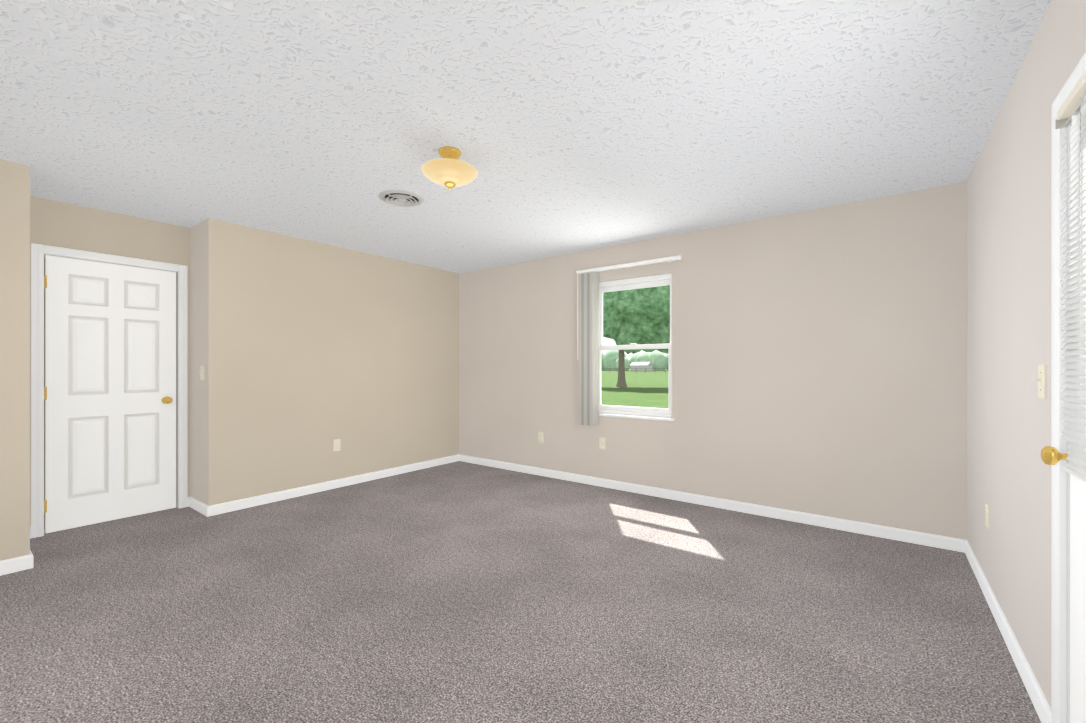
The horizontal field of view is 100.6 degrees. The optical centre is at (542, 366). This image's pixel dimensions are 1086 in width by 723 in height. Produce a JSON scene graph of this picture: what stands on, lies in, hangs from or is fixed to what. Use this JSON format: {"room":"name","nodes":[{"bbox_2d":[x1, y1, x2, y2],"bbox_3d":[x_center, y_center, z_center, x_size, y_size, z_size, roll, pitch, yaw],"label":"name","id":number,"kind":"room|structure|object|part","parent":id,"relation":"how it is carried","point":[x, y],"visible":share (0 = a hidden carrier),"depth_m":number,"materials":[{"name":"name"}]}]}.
{"room":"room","nodes":[
{"label":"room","id":0,"kind":"room"},
{"bbox_2d":[0,159,29,560],"bbox_3d":[-3.782,0.000,2.573,0.870,2.440,1.065,0,0,37],"label":"wall","id":1,"kind":"structure","parent":0,"point":[14,360],"depth_m":2.69,"materials":[{"name":"paint"}]},
{"bbox_2d":[0,553,32,575],"bbox_3d":[-3.371,1.179,2.385,0.013,0.082,0.898,0,0,37],"label":"baseboard","id":2,"kind":"structure","parent":1,"relation":"attached to","point":[16,564],"depth_m":2.69,"materials":[{"name":"white wood"}]},
{"bbox_2d":[44,257,44,529],"bbox_3d":[-3.537,0.000,3.673,0.040,2.440,0.989,0,0,37],"label":"wall","id":3,"kind":"structure","parent":0,"point":[44,395],"depth_m":3.38,"materials":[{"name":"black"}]},
{"bbox_2d":[30,196,189,526],"bbox_3d":[-3.453,0.000,3.610,0.150,2.440,0.989,0,0,37],"label":"wall","id":4,"kind":"structure","parent":0,"point":[63,225],"depth_m":3.55,"materials":[{"name":"paint"}]},
{"bbox_2d":[31,243,187,537],"bbox_3d":[-3.427,0.169,3.612,0.150,2.102,0.906,0,0,37],"label":"door frame","id":5,"kind":"structure","parent":4,"relation":"attached to","point":[39,252],"depth_m":3.29,"materials":[{"name":"white wood"}]},
{"bbox_2d":[44,255,175,532],"bbox_3d":[-3.381,0.197,3.573,0.104,2.030,0.766,0,0,37],"label":"closet door","id":6,"kind":"structure","parent":4,"relation":"in","point":[110,392],"depth_m":3.55,"materials":[{"name":"white wood"}]},
{"bbox_2d":[190,218,458,505],"bbox_3d":[-2.155,0.000,4.965,0.600,2.440,2.736,0,0,37],"label":"wall","id":7,"kind":"structure","parent":0,"point":[305,353],"depth_m":4.33,"materials":[{"name":"paint"}]},
{"bbox_2d":[187,497,206,513],"bbox_3d":[-2.937,1.179,3.824,0.420,0.082,0.028,0,0,37],"label":"baseboard","id":8,"kind":"structure","parent":7,"relation":"attached to","point":[193,503],"depth_m":3.84,"materials":[{"name":"white wood"}]},
{"bbox_2d":[199,366,203,379],"bbox_3d":[-2.855,0.050,3.766,0.070,0.115,0.022,0,0,37],"label":"light switch","id":9,"kind":"object","parent":7,"relation":"attached to","point":[201,372],"visible":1,"depth_m":3.76,"materials":[{"name":"beige plastic"}]},
{"bbox_2d":[203,454,458,516],"bbox_3d":[-1.924,1.179,4.763,0.013,0.082,2.715,0,0,37],"label":"baseboard","id":10,"kind":"structure","parent":7,"relation":"attached to","point":[235,505],"depth_m":4.38,"materials":[{"name":"white wood"}]},
{"bbox_2d":[333,439,339,450],"bbox_3d":[-2.081,0.790,4.557,0.010,0.115,0.070,0,0,37],"label":"outlet","id":11,"kind":"object","parent":7,"relation":"attached to","point":[336,444],"visible":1,"depth_m":4.55,"materials":[{"name":"beige plastic"}]},
{"bbox_2d":[0,461,1040,722],"bbox_3d":[-0.725,1.250,2.701,5.606,0.060,4.940,0,0,37],"label":"floor","id":12,"kind":"structure","parent":0,"point":[458,591],"depth_m":2.20,"materials":[{"name":"grey carpet"}]},
{"bbox_2d":[0,0,1050,272],"bbox_3d":[-0.725,-1.250,2.701,5.606,0.060,4.940,0,0,37],"label":"ceiling","id":13,"kind":"structure","parent":0,"point":[568,126],"depth_m":2.14,"materials":[{"name":"white paint"}]},
{"bbox_2d":[379,190,423,206],"bbox_3d":[-1.021,-1.207,3.261,0.316,0.026,0.316,0,0,37],"label":"ceiling vent","id":14,"kind":"object","parent":13,"relation":"in","point":[401,200],"visible":1,"depth_m":3.23,"materials":[{"name":"silver metal"}]},
{"bbox_2d":[385,193,417,201],"bbox_3d":[-1.021,-1.219,3.261,0.234,0.001,0.234,0,0,37],"label":"vent duct","id":15,"kind":"object","parent":14,"relation":"attached to","point":[415,198],"visible":0.19,"depth_m":3.24,"materials":[{"name":"grey metal"}]},
{"bbox_2d":[421,146,477,189],"bbox_3d":[-0.527,-1.111,2.553,0.312,0.219,0.312,0,0,37],"label":"ceiling light","id":16,"kind":"object","parent":13,"relation":"attached to","point":[441,171],"depth_m":2.49,"materials":[{"name":"beige glass"}]},
{"bbox_3d":[-0.527,-1.111,2.553,0.128,0.219,0.128,0,0,37],"label":"brass ceiling light","id":17,"kind":"part","parent":16,"relation":"part of","materials":[{"name":"gold metal"}]},
{"bbox_2d":[459,182,966,539],"bbox_3d":[0.713,0.000,4.617,5.606,2.440,0.150,0,0,37],"label":"wall","id":18,"kind":"structure","parent":0,"point":[819,361],"depth_m":3.64,"materials":[{"name":"paint"}]},
{"bbox_2d":[538,432,542,442],"bbox_3d":[-0.026,0.790,5.071,0.070,0.115,0.010,0,0,37],"label":"outlet","id":19,"kind":"object","parent":18,"relation":"attached to","point":[540,436],"visible":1,"depth_m":5.07,"materials":[{"name":"beige plastic"}]},
{"bbox_2d":[599,438,605,449],"bbox_3d":[0.606,0.780,4.597,0.070,0.115,0.010,0,0,37],"label":"outlet","id":20,"kind":"object","parent":18,"relation":"attached to","point":[602,443],"visible":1,"depth_m":4.59,"materials":[{"name":"beige plastic"}]},
{"bbox_2d":[577,255,681,425],"bbox_3d":[0.806,-0.204,4.381,1.099,1.599,0.116,0,0,37],"label":"vertical blind","id":21,"kind":"object","parent":18,"relation":"attached to","point":[588,347],"visible":1,"depth_m":4.58,"materials":[{"name":"white plastic"}]},
{"bbox_2d":[599,273,674,420],"bbox_3d":[0.893,-0.188,4.454,0.880,1.374,0.145,0,0,37],"label":"window","id":22,"kind":"structure","parent":18,"relation":"in","point":[663,280],"depth_m":4.44,"materials":[{"name":"white plastic"}]},
{"bbox_2d":[459,454,962,551],"bbox_3d":[0.844,1.179,4.417,4.856,0.082,0.013,0,0,37],"label":"baseboard","id":23,"kind":"structure","parent":18,"relation":"attached to","point":[949,543],"depth_m":3.75,"materials":[{"name":"white wood"}]},
{"bbox_2d":[967,0,1085,709],"bbox_3d":[1.412,0.000,1.004,0.150,2.440,4.790,0,0,37],"label":"wall","id":24,"kind":"structure","parent":0,"point":[1009,303],"depth_m":1.86,"materials":[{"name":"paint"}]},
{"bbox_2d":[985,504,988,528],"bbox_3d":[2.354,0.790,2.392,0.010,0.115,0.070,0,0,37],"label":"outlet","id":25,"kind":"object","parent":24,"relation":"attached to","point":[987,515],"visible":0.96,"depth_m":2.38,"materials":[{"name":"beige plastic"}]},
{"bbox_2d":[963,539,1051,722],"bbox_3d":[2.201,1.179,2.193,0.013,0.082,1.874,0,0,37],"label":"baseboard","id":26,"kind":"structure","parent":24,"relation":"attached to","point":[1036,695],"depth_m":1.89,"materials":[{"name":"white wood"}]},
{"bbox_2d":[1034,365,1045,397],"bbox_3d":[1.737,0.050,1.580,0.022,0.115,0.070,0,0,37],"label":"light switch","id":27,"kind":"object","parent":24,"relation":"attached to","point":[1041,379],"visible":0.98,"depth_m":1.57,"materials":[{"name":"beige plastic"}]},
{"bbox_2d":[1041,98,1085,722],"bbox_3d":[1.315,0.225,1.015,0.114,1.967,0.900,0,0,37],"label":"door","id":28,"kind":"structure","parent":24,"relation":"in","point":[1050,455],"depth_m":1.31,"materials":[{"name":"painted metal"},{"name":"glass"}]},
{"bbox_2d":[1052,53,1085,722],"bbox_3d":[1.372,0.190,0.973,0.157,2.060,1.060,0,0,37],"label":"door frame","id":29,"kind":"structure","parent":24,"relation":"attached to","point":[1060,595],"depth_m":1.38,"materials":[{"name":"white wood"}]},
{"bbox_2d":[1055,71,1085,481],"bbox_3d":[1.308,-0.231,1.019,0.042,1.052,0.779,0,0,37],"label":"mini blind","id":30,"kind":"object","parent":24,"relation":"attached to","point":[1073,430],"visible":1,"depth_m":1.25,"materials":[{"name":"white plastic"}]},
{"label":"outside","id":31,"kind":"structure","parent":0,"visible":0},
{"bbox_2d":[602,370,667,408],"bbox_3d":[31.913,1.770,49.874,300.000,0.200,410.000,0,0,37],"label":"lawn","id":32,"kind":"structure","parent":31,"point":[637,387],"depth_m":32.05,"materials":[{"name":"green plant"}]},
{"bbox_2d":[602,368,665,372],"bbox_3d":[27.700,1.020,134.295,132.070,1.300,0.140,0,0,37],"label":"fence","id":33,"kind":"object","parent":32,"relation":"on","point":[617,370],"depth_m":138.87,"materials":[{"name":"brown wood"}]},
{"bbox_2d":[602,350,667,370],"bbox_3d":[90.216,-2.877,186.863,279.711,13.641,22.583,0,0,37],"label":"treeline","id":34,"kind":"object","parent":32,"relation":"on","point":[609,358],"depth_m":216.30,"materials":[{"name":"green plant"}]},
{"bbox_2d":[603,285,669,386],"bbox_3d":[10.114,-5.314,37.834,16.384,13.968,12.084,0,0,37],"label":"tree","id":35,"kind":"object","parent":32,"relation":"on","point":[634,330],"depth_m":36.30,"materials":[{"name":"green plant"}]},
{"bbox_2d":[631,362,652,371],"bbox_3d":[36.134,-0.080,165.473,7.000,3.500,5.400,0,0,37],"label":"outbuilding","id":36,"kind":"structure","parent":32,"relation":"on","point":[634,367],"depth_m":163.83,"materials":[{"name":"grey"}]}
]}

